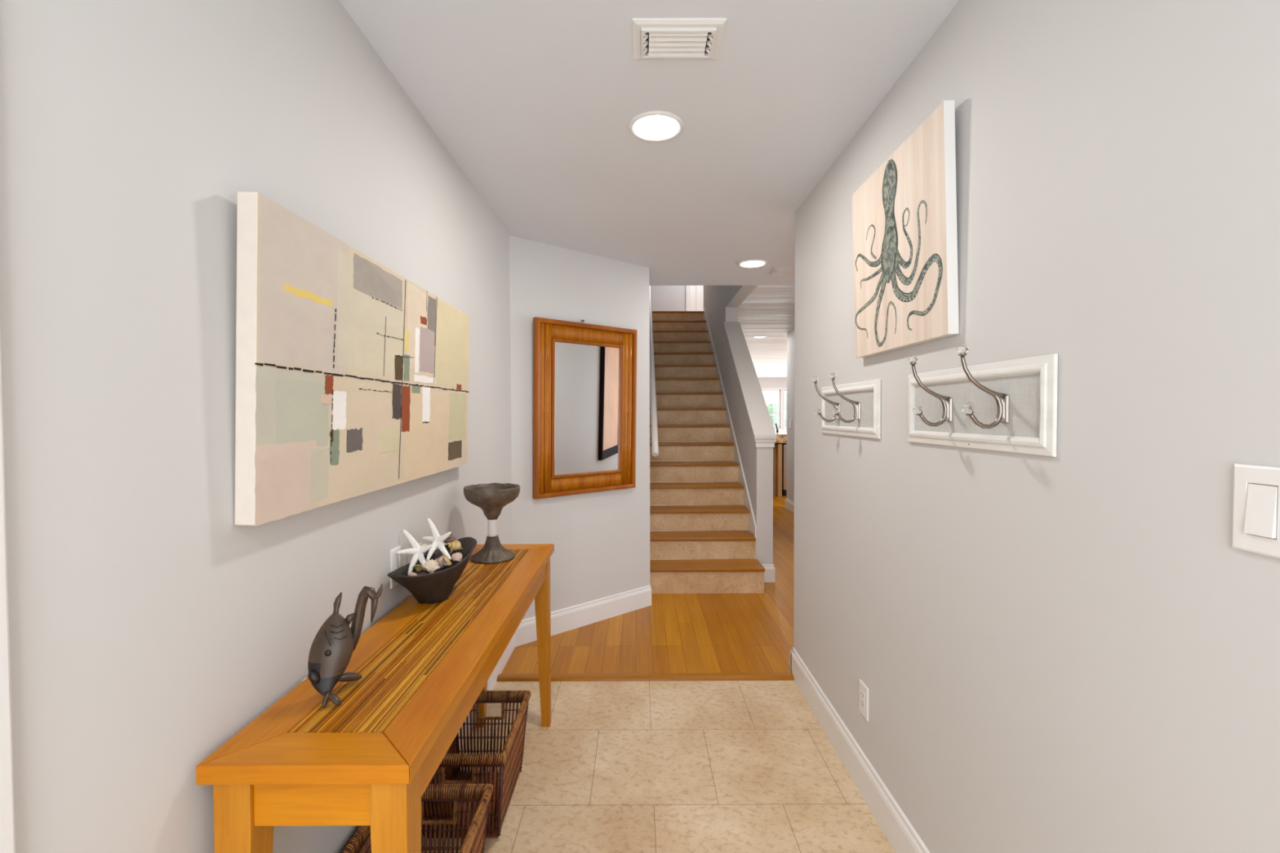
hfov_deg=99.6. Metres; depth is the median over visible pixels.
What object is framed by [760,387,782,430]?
window
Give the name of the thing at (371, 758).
console table
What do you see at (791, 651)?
baseboard
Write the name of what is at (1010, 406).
coat rack
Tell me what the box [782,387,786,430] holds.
window
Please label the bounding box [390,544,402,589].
blank wall plate
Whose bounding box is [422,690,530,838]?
wicker basket
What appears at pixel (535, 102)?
ceiling
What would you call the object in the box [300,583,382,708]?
fish sculpture
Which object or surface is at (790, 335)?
wall
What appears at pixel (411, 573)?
shell
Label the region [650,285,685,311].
wall
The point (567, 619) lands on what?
baseboard
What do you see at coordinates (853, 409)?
coat rack
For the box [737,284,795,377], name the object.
ceiling
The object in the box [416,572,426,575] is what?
conch shell
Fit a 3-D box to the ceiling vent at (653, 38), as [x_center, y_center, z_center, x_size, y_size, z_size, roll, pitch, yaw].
[0.105,-1.077,1.515,0.250,0.017,0.160,0,1,0]
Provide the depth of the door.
9.17 m
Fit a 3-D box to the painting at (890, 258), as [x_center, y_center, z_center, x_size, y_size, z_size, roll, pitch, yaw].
[0.776,-0.538,1.674,0.003,0.561,0.566,-2,1,0]
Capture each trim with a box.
[0,338,15,852]
[497,672,794,681]
[685,285,690,311]
[723,321,776,438]
[754,438,775,447]
[780,390,782,428]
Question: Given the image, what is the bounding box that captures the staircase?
[649,306,764,593]
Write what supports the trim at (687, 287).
attached to the wall at (664, 298)
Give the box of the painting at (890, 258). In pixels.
[855,159,942,346]
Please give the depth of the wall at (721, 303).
5.08 m
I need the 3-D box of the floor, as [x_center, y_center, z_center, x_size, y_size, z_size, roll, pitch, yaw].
[2.888,1.240,8.211,7.600,0.100,19.850,0,1,0]
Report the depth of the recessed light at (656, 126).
1.95 m
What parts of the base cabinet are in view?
panel, corner post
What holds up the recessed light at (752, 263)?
in the ceiling at (535, 102)
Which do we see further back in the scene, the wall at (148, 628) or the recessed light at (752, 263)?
the recessed light at (752, 263)
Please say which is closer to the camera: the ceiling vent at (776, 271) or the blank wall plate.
the blank wall plate
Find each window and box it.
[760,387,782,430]
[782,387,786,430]
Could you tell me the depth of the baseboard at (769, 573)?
4.44 m
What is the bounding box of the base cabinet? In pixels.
[773,431,786,497]
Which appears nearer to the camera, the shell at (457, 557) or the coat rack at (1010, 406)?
the coat rack at (1010, 406)
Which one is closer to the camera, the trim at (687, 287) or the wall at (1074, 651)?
the wall at (1074, 651)
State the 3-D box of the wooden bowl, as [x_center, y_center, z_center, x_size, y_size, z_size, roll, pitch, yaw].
[-0.648,0.468,1.716,0.167,0.160,0.345,0,1,11]
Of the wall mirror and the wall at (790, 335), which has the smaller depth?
the wall mirror
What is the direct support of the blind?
attached to the window at (780, 412)
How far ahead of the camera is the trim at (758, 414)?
5.02 m
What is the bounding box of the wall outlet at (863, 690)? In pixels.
[858,679,868,721]
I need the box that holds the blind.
[761,389,779,406]
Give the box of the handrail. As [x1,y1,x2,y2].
[649,285,658,457]
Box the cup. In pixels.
[463,483,519,519]
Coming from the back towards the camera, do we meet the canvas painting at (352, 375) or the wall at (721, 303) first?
the wall at (721, 303)
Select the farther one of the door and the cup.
the door
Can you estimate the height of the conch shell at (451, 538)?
0.062 m
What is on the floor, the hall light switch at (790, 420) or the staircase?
the staircase
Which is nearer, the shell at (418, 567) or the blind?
the shell at (418, 567)
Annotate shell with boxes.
[408,572,417,575]
[412,564,425,571]
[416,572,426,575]
[418,542,429,555]
[422,559,439,572]
[435,553,448,568]
[442,555,452,566]
[443,531,457,543]
[446,539,462,552]
[451,552,462,561]
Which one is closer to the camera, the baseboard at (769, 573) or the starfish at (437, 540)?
the starfish at (437, 540)
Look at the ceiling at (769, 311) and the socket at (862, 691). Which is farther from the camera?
the ceiling at (769, 311)
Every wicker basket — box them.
[341,783,493,852]
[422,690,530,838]
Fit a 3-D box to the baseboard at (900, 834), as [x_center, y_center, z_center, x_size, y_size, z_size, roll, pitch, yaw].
[0.814,1.296,0.654,0.015,0.145,4.445,0,1,0]
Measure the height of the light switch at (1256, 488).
0.116 m
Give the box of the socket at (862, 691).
[860,688,865,711]
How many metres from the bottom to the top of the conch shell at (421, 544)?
0.046 m
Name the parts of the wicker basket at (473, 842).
corner post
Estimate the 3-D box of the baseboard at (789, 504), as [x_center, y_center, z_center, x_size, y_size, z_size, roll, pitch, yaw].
[3.318,1.150,6.749,2.345,0.145,2.460,0,1,0]
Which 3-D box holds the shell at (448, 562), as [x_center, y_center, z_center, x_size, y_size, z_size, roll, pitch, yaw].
[-0.623,0.435,1.745,0.026,0.037,0.047,-1,2,-36]
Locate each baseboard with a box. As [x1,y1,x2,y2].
[458,585,651,750]
[761,564,775,582]
[785,497,794,513]
[790,647,794,672]
[791,647,929,852]
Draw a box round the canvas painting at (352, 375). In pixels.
[234,191,469,525]
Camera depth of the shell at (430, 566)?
1.69 m
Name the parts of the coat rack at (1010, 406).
glass knob, glass knob, arm, plate, glass knob, glass knob, linen panel, arm, plate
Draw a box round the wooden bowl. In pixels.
[386,537,476,604]
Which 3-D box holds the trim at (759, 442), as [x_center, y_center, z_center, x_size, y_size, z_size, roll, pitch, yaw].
[1.024,0.133,4.433,0.167,0.077,0.036,0,1,0]
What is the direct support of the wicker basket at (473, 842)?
on the floor
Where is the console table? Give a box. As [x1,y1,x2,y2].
[195,543,554,852]
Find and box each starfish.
[396,529,432,574]
[422,518,451,561]
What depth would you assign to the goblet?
2.16 m
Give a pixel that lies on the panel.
(904, 214)
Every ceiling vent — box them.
[632,17,726,59]
[769,267,795,275]
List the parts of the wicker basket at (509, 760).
corner post, corner post, corner post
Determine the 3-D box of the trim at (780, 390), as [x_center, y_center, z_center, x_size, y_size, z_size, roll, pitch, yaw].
[4.724,-0.582,17.950,0.120,1.290,0.101,0,1,0]
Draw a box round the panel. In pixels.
[851,100,959,358]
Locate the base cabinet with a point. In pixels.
(781, 437)
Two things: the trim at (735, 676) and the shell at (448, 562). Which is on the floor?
the trim at (735, 676)
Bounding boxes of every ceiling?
[338,0,959,285]
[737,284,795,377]
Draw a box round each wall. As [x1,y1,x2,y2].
[0,0,511,852]
[509,235,649,619]
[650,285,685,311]
[703,285,773,564]
[757,377,786,430]
[786,328,794,502]
[793,0,1279,852]
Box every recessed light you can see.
[628,110,684,142]
[737,258,767,267]
[752,335,766,337]
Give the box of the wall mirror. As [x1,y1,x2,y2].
[532,316,637,499]
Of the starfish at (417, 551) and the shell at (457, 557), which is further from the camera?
the shell at (457, 557)
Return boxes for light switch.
[789,419,791,427]
[1231,463,1279,558]
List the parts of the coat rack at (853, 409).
glass knob, glass knob, arm, glass knob, glass knob, arm, linen panel, plate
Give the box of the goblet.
[463,483,519,564]
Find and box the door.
[690,285,703,311]
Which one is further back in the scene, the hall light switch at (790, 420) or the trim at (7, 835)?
the hall light switch at (790, 420)
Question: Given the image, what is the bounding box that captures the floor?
[422,495,894,852]
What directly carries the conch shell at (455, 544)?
in the wooden bowl
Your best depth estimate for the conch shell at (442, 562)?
1.75 m
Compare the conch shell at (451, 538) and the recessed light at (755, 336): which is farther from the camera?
the recessed light at (755, 336)
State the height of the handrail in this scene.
2.273 m
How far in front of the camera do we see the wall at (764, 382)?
17.88 m
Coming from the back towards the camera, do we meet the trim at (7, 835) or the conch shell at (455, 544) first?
the conch shell at (455, 544)
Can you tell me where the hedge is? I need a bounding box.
[766,392,786,426]
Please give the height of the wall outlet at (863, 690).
0.118 m
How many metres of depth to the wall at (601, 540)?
3.51 m

